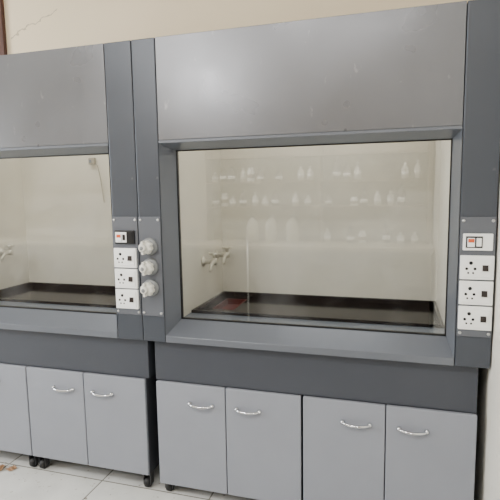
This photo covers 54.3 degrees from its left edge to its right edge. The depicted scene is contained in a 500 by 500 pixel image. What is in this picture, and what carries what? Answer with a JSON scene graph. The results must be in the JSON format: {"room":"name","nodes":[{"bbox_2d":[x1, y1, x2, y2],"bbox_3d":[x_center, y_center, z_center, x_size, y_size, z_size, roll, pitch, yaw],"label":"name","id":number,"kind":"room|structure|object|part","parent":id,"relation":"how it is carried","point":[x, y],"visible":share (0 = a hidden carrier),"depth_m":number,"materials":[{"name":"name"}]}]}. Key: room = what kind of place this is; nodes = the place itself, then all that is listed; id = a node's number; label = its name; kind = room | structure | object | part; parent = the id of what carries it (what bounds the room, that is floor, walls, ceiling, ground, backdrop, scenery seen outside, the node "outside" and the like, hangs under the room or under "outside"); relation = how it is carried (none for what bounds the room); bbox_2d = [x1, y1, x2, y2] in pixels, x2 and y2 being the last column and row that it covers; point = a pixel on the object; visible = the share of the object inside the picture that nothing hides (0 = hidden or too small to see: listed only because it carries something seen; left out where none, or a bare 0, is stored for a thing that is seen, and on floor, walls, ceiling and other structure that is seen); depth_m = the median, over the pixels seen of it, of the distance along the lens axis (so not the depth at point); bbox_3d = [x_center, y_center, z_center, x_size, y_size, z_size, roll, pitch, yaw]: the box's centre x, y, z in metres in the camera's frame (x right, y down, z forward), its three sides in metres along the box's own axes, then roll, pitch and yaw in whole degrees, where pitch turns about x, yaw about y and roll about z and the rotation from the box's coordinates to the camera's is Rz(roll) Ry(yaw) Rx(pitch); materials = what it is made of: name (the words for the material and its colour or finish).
{"room":"chemistry laboratory","nodes":[
{"label":"chemistry laboratory","id":0,"kind":"room"},
{"bbox_2d":[0,450,256,499],"bbox_3d":[-2.140,1.397,1.627,5.904,0.100,4.320,1,7,17],"label":"floor","id":1,"kind":"structure","parent":0,"point":[61,480],"depth_m":2.52,"materials":[{"name":"tile"}]},
{"bbox_2d":[6,465,16,470],"bbox_3d":[-1.311,1.199,2.677,0.044,0.010,0.044,5,9,38],"label":"paper scrap","id":2,"kind":"object","parent":1,"relation":"on","point":[10,468],"visible":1,"depth_m":2.68,"materials":[{"name":"brown paper"}]},
{"bbox_2d":[0,363,38,466],"bbox_3d":[-1.435,0.872,2.978,0.687,0.592,0.620,1,7,17],"label":"base cabinet","id":3,"kind":"object","parent":1,"relation":"on","point":[15,427],"visible":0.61,"depth_m":2.63,"materials":[{"name":"silver metal"}]},
{"bbox_2d":[0,40,155,377],"bbox_3d":[-1.092,0.091,2.825,1.427,2.168,0.886,1,7,17],"label":"fume hood","id":4,"kind":"object","parent":1,"relation":"on","point":[71,296],"visible":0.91,"depth_m":2.46,"materials":[{"name":"grey metal"}]},
{"bbox_2d":[0,244,14,260],"bbox_3d":[-1.549,0.015,3.073,0.098,0.096,0.115,1,7,17],"label":"tap","id":5,"kind":"object","parent":4,"relation":"on","point":[4,251],"depth_m":3.09,"materials":[{"name":"metal"}]},
{"bbox_3d":[-1.208,-0.725,2.397,1.159,0.440,0.029,1,7,17],"label":"panel","id":6,"kind":"part","parent":4,"relation":"part of","materials":[{"name":"grey metal"}]},
{"bbox_2d":[0,282,115,307],"bbox_3d":[-1.054,0.294,2.969,1.114,0.070,0.486,1,7,17],"label":"countertop","id":7,"kind":"structure","parent":4,"relation":"on","point":[29,292],"depth_m":3.07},
{"bbox_3d":[-1.141,0.325,2.678,1.130,0.031,0.120,1,7,17],"label":"sill","id":8,"kind":"part","parent":4,"relation":"part of","materials":[{"name":"grey metal"}]},
{"bbox_3d":[-1.166,-0.083,2.560,1.099,0.800,0.012,1,7,17],"label":"sash","id":9,"kind":"part","parent":4,"relation":"part of","materials":[{"name":"clear glass"}]},
{"bbox_3d":[-1.184,-0.051,2.525,1.159,0.928,0.125,1,7,17],"label":"sash frame","id":10,"kind":"part","parent":4,"relation":"part of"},
{"bbox_3d":[-0.576,-0.253,2.276,0.135,1.368,0.050,1,7,17],"label":"post","id":11,"kind":"part","parent":4,"relation":"part of","materials":[{"name":"grey metal"}]},
{"bbox_2d":[114,230,134,243],"bbox_3d":[-0.584,-0.059,2.260,0.104,0.064,0.021,1,7,17],"label":"light switch","id":12,"kind":"object","parent":4,"relation":"attached to","point":[120,236],"depth_m":2.26,"materials":[{"name":"white plastic"}]},
{"bbox_2d":[114,248,137,267],"bbox_3d":[-0.583,0.037,2.271,0.118,0.092,0.022,1,7,17],"label":"outlet","id":13,"kind":"object","parent":4,"relation":"attached to","point":[123,257],"depth_m":2.27,"materials":[{"name":"white plastic"}]},
{"bbox_2d":[115,268,137,288],"bbox_3d":[-0.581,0.134,2.283,0.118,0.092,0.022,1,7,17],"label":"outlet","id":14,"kind":"object","parent":4,"relation":"attached to","point":[125,278],"depth_m":2.28,"materials":[{"name":"white plastic"}]},
{"bbox_3d":[-0.579,0.076,2.287,0.132,0.463,0.010,1,7,17],"label":"service panel","id":15,"kind":"part","parent":4,"relation":"part of","materials":[{"name":"metal"}]},
{"bbox_2d":[116,289,138,308],"bbox_3d":[-0.580,0.232,2.295,0.118,0.092,0.022,1,7,17],"label":"outlet","id":16,"kind":"object","parent":4,"relation":"attached to","point":[125,298],"depth_m":2.29,"materials":[{"name":"white plastic"}]},
{"bbox_2d":[26,366,158,486],"bbox_3d":[-0.765,0.886,2.777,0.700,0.592,0.620,1,7,17],"label":"base cabinet","id":17,"kind":"object","parent":1,"relation":"on","point":[110,421],"visible":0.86,"depth_m":2.49,"materials":[{"name":"silver metal"}]},
{"bbox_3d":[-1.012,0.870,2.566,0.348,0.500,0.019,1,7,17],"label":"door","id":18,"kind":"part","parent":17,"relation":"part of","materials":[{"name":"grey metal"}]},
{"bbox_3d":[-0.970,0.718,2.509,0.136,0.022,0.033,1,7,17],"label":"handle","id":19,"kind":"part","parent":17,"relation":"part of","materials":[{"name":"silver metal"}]},
{"bbox_3d":[-0.748,0.722,2.442,0.131,0.022,0.033,1,7,17],"label":"handle","id":20,"kind":"part","parent":17,"relation":"part of","materials":[{"name":"silver metal"}]},
{"bbox_3d":[-0.675,0.876,2.464,0.348,0.500,0.019,1,7,17],"label":"door","id":21,"kind":"part","parent":17,"relation":"part of","materials":[{"name":"grey metal"}]},
{"bbox_2d":[156,380,303,499],"bbox_3d":[-0.031,0.901,2.557,0.710,0.592,0.620,1,7,17],"label":"base cabinet","id":22,"kind":"object","parent":1,"relation":"on","point":[247,443],"visible":0.83,"depth_m":2.28,"materials":[{"name":"silver metal"}]},
{"bbox_3d":[-0.280,0.899,2.347,0.353,0.528,0.019,1,7,17],"label":"door","id":23,"kind":"part","parent":22,"relation":"part of","materials":[{"name":"grey metal"}]},
{"bbox_3d":[-0.235,0.733,2.288,0.136,0.022,0.033,1,7,17],"label":"handle","id":24,"kind":"part","parent":22,"relation":"part of","materials":[{"name":"silver metal"}]},
{"bbox_3d":[-0.014,0.738,2.221,0.131,0.022,0.033,1,7,17],"label":"handle","id":25,"kind":"part","parent":22,"relation":"part of","materials":[{"name":"silver metal"}]},
{"bbox_3d":[0.062,0.906,2.245,0.353,0.528,0.019,1,7,17],"label":"door","id":26,"kind":"part","parent":22,"relation":"part of","materials":[{"name":"grey metal"}]},
{"bbox_2d":[131,0,499,412],"bbox_3d":[0.310,0.121,2.404,1.497,2.168,0.886,1,7,17],"label":"fume hood","id":27,"kind":"object","parent":1,"relation":"on","point":[318,197],"visible":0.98,"depth_m":2.15,"materials":[{"name":"grey metal"}]},
{"bbox_3d":[-0.472,-0.011,2.200,0.080,0.080,0.080,1,7,17],"label":"valve knob","id":28,"kind":"part","parent":27,"relation":"part of","materials":[{"name":"white plastic"}]},
{"bbox_3d":[-0.454,-0.250,2.239,0.114,1.368,0.050,1,7,17],"label":"post","id":29,"kind":"part","parent":27,"relation":"part of","materials":[{"name":"grey metal"}]},
{"bbox_3d":[-0.471,0.082,2.212,0.080,0.080,0.080,1,7,17],"label":"valve knob","id":30,"kind":"part","parent":27,"relation":"part of","materials":[{"name":"white plastic"}]},
{"bbox_3d":[-0.469,0.179,2.224,0.080,0.080,0.080,1,7,17],"label":"valve knob","id":31,"kind":"part","parent":27,"relation":"part of","materials":[{"name":"white plastic"}]},
{"bbox_3d":[-0.457,0.079,2.250,0.111,0.463,0.010,1,7,17],"label":"service panel","id":32,"kind":"part","parent":27,"relation":"part of","materials":[{"name":"metal"}]},
{"bbox_2d":[201,252,219,271],"bbox_3d":[-0.215,0.063,2.591,0.098,0.096,0.115,1,7,17],"label":"tap","id":33,"kind":"object","parent":27,"relation":"on","point":[214,261],"depth_m":2.61,"materials":[{"name":"metal"}]},
{"bbox_2d":[215,246,231,264],"bbox_3d":[-0.158,0.029,2.780,0.098,0.096,0.115,1,7,17],"label":"tap","id":34,"kind":"object","parent":27,"relation":"on","point":[226,254],"depth_m":2.79,"materials":[{"name":"metal"}]},
{"bbox_2d":[212,299,246,309],"bbox_3d":[-0.111,0.321,2.744,0.125,0.037,0.250,1,7,17],"label":"sink","id":35,"kind":"object","parent":27,"relation":"in","point":[224,304],"depth_m":2.80,"materials":[{"name":"red"}]},
{"bbox_3d":[0.217,-0.022,2.104,1.250,0.928,0.125,1,7,17],"label":"sash frame","id":36,"kind":"part","parent":27,"relation":"part of","materials":[{"name":"grey metal"}]},
{"bbox_3d":[0.192,-0.696,1.977,1.250,0.440,0.029,1,7,17],"label":"panel","id":37,"kind":"part","parent":27,"relation":"part of","materials":[{"name":"grey metal"}]},
{"bbox_3d":[0.235,-0.053,2.140,1.190,0.800,0.012,1,7,17],"label":"sash","id":38,"kind":"part","parent":27,"relation":"part of","materials":[{"name":"clear glass"}]},
{"bbox_3d":[0.259,0.354,2.258,1.221,0.031,0.120,1,7,17],"label":"sill","id":39,"kind":"part","parent":27,"relation":"part of","materials":[{"name":"grey metal"}]},
{"bbox_2d":[191,291,443,327],"bbox_3d":[0.347,0.323,2.548,1.205,0.070,0.486,1,7,17],"label":"countertop","id":40,"kind":"structure","parent":27,"relation":"on","point":[399,312],"depth_m":2.59,"materials":[{"name":"black stone"}]},
{"bbox_2d":[458,305,491,330],"bbox_3d":[0.860,0.262,1.863,0.118,0.092,0.022,1,7,17],"label":"outlet","id":41,"kind":"object","parent":27,"relation":"attached to","point":[470,317],"depth_m":1.86,"materials":[{"name":"white plastic"}]},
{"bbox_2d":[459,280,492,305],"bbox_3d":[0.859,0.164,1.851,0.118,0.092,0.022,1,7,17],"label":"outlet","id":42,"kind":"object","parent":27,"relation":"attached to","point":[471,292],"depth_m":1.85,"materials":[{"name":"white plastic"}]},
{"bbox_3d":[0.861,0.106,1.855,0.124,0.463,0.010,1,7,17],"label":"service panel","id":43,"kind":"part","parent":27,"relation":"part of","materials":[{"name":"metal"}]},
{"bbox_3d":[0.865,-0.223,1.843,0.127,1.368,0.050,1,7,17],"label":"post","id":44,"kind":"part","parent":27,"relation":"part of","materials":[{"name":"grey metal"}]},
{"bbox_2d":[459,255,494,279],"bbox_3d":[0.857,0.067,1.839,0.118,0.092,0.022,1,7,17],"label":"outlet","id":45,"kind":"object","parent":27,"relation":"attached to","point":[471,267],"depth_m":1.84,"materials":[{"name":"white plastic"}]},
{"bbox_2d":[463,233,492,250],"bbox_3d":[0.856,-0.029,1.829,0.104,0.064,0.018,1,7,17],"label":"light switch","id":46,"kind":"object","parent":27,"relation":"attached to","point":[471,241],"depth_m":1.83,"materials":[{"name":"white plastic"}]},
{"bbox_2d":[303,395,476,499],"bbox_3d":[0.657,0.916,2.350,0.706,0.592,0.620,1,7,17],"label":"base cabinet","id":47,"kind":"object","parent":1,"relation":"on","point":[353,449],"visible":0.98,"depth_m":2.07,"materials":[{"name":"silver metal"}]},
{"bbox_3d":[0.409,0.913,2.141,0.351,0.528,0.019,1,7,17],"label":"door","id":48,"kind":"part","parent":47,"relation":"part of","materials":[{"name":"grey metal"}]},
{"bbox_3d":[0.452,0.747,2.082,0.136,0.022,0.033,1,7,17],"label":"handle","id":49,"kind":"part","parent":47,"relation":"part of","materials":[{"name":"silver metal"}]},
{"bbox_3d":[0.674,0.752,2.015,0.131,0.022,0.033,1,7,17],"label":"handle","id":50,"kind":"part","parent":47,"relation":"part of","materials":[{"name":"silver metal"}]},
{"bbox_3d":[0.749,0.920,2.038,0.351,0.528,0.019,1,7,17],"label":"door","id":51,"kind":"part","parent":47,"relation":"part of","materials":[{"name":"grey metal"}]},
{"bbox_2d":[4,0,468,54],"bbox_3d":[-1.559,-0.470,3.435,5.904,3.150,0.100,1,7,17],"label":"wall","id":52,"kind":"structure","parent":0,"point":[31,25],"depth_m":2.99,"materials":[{"name":"beige paint"}]},
{"bbox_2d":[0,0,6,54],"bbox_3d":[-1.677,-0.465,3.403,0.095,3.150,0.030,1,7,17],"label":"trim","id":53,"kind":"structure","parent":52,"relation":"attached to","point":[3,43],"depth_m":3.26,"materials":[{"name":"brown wood"}]},
{"bbox_2d":[474,159,499,499],"bbox_3d":[0.613,-0.158,0.596,0.100,3.150,4.120,1,7,17],"label":"wall","id":54,"kind":"structure","parent":0,"point":[487,462],"depth_m":1.87,"materials":[{"name":"beige paint"}]}
]}

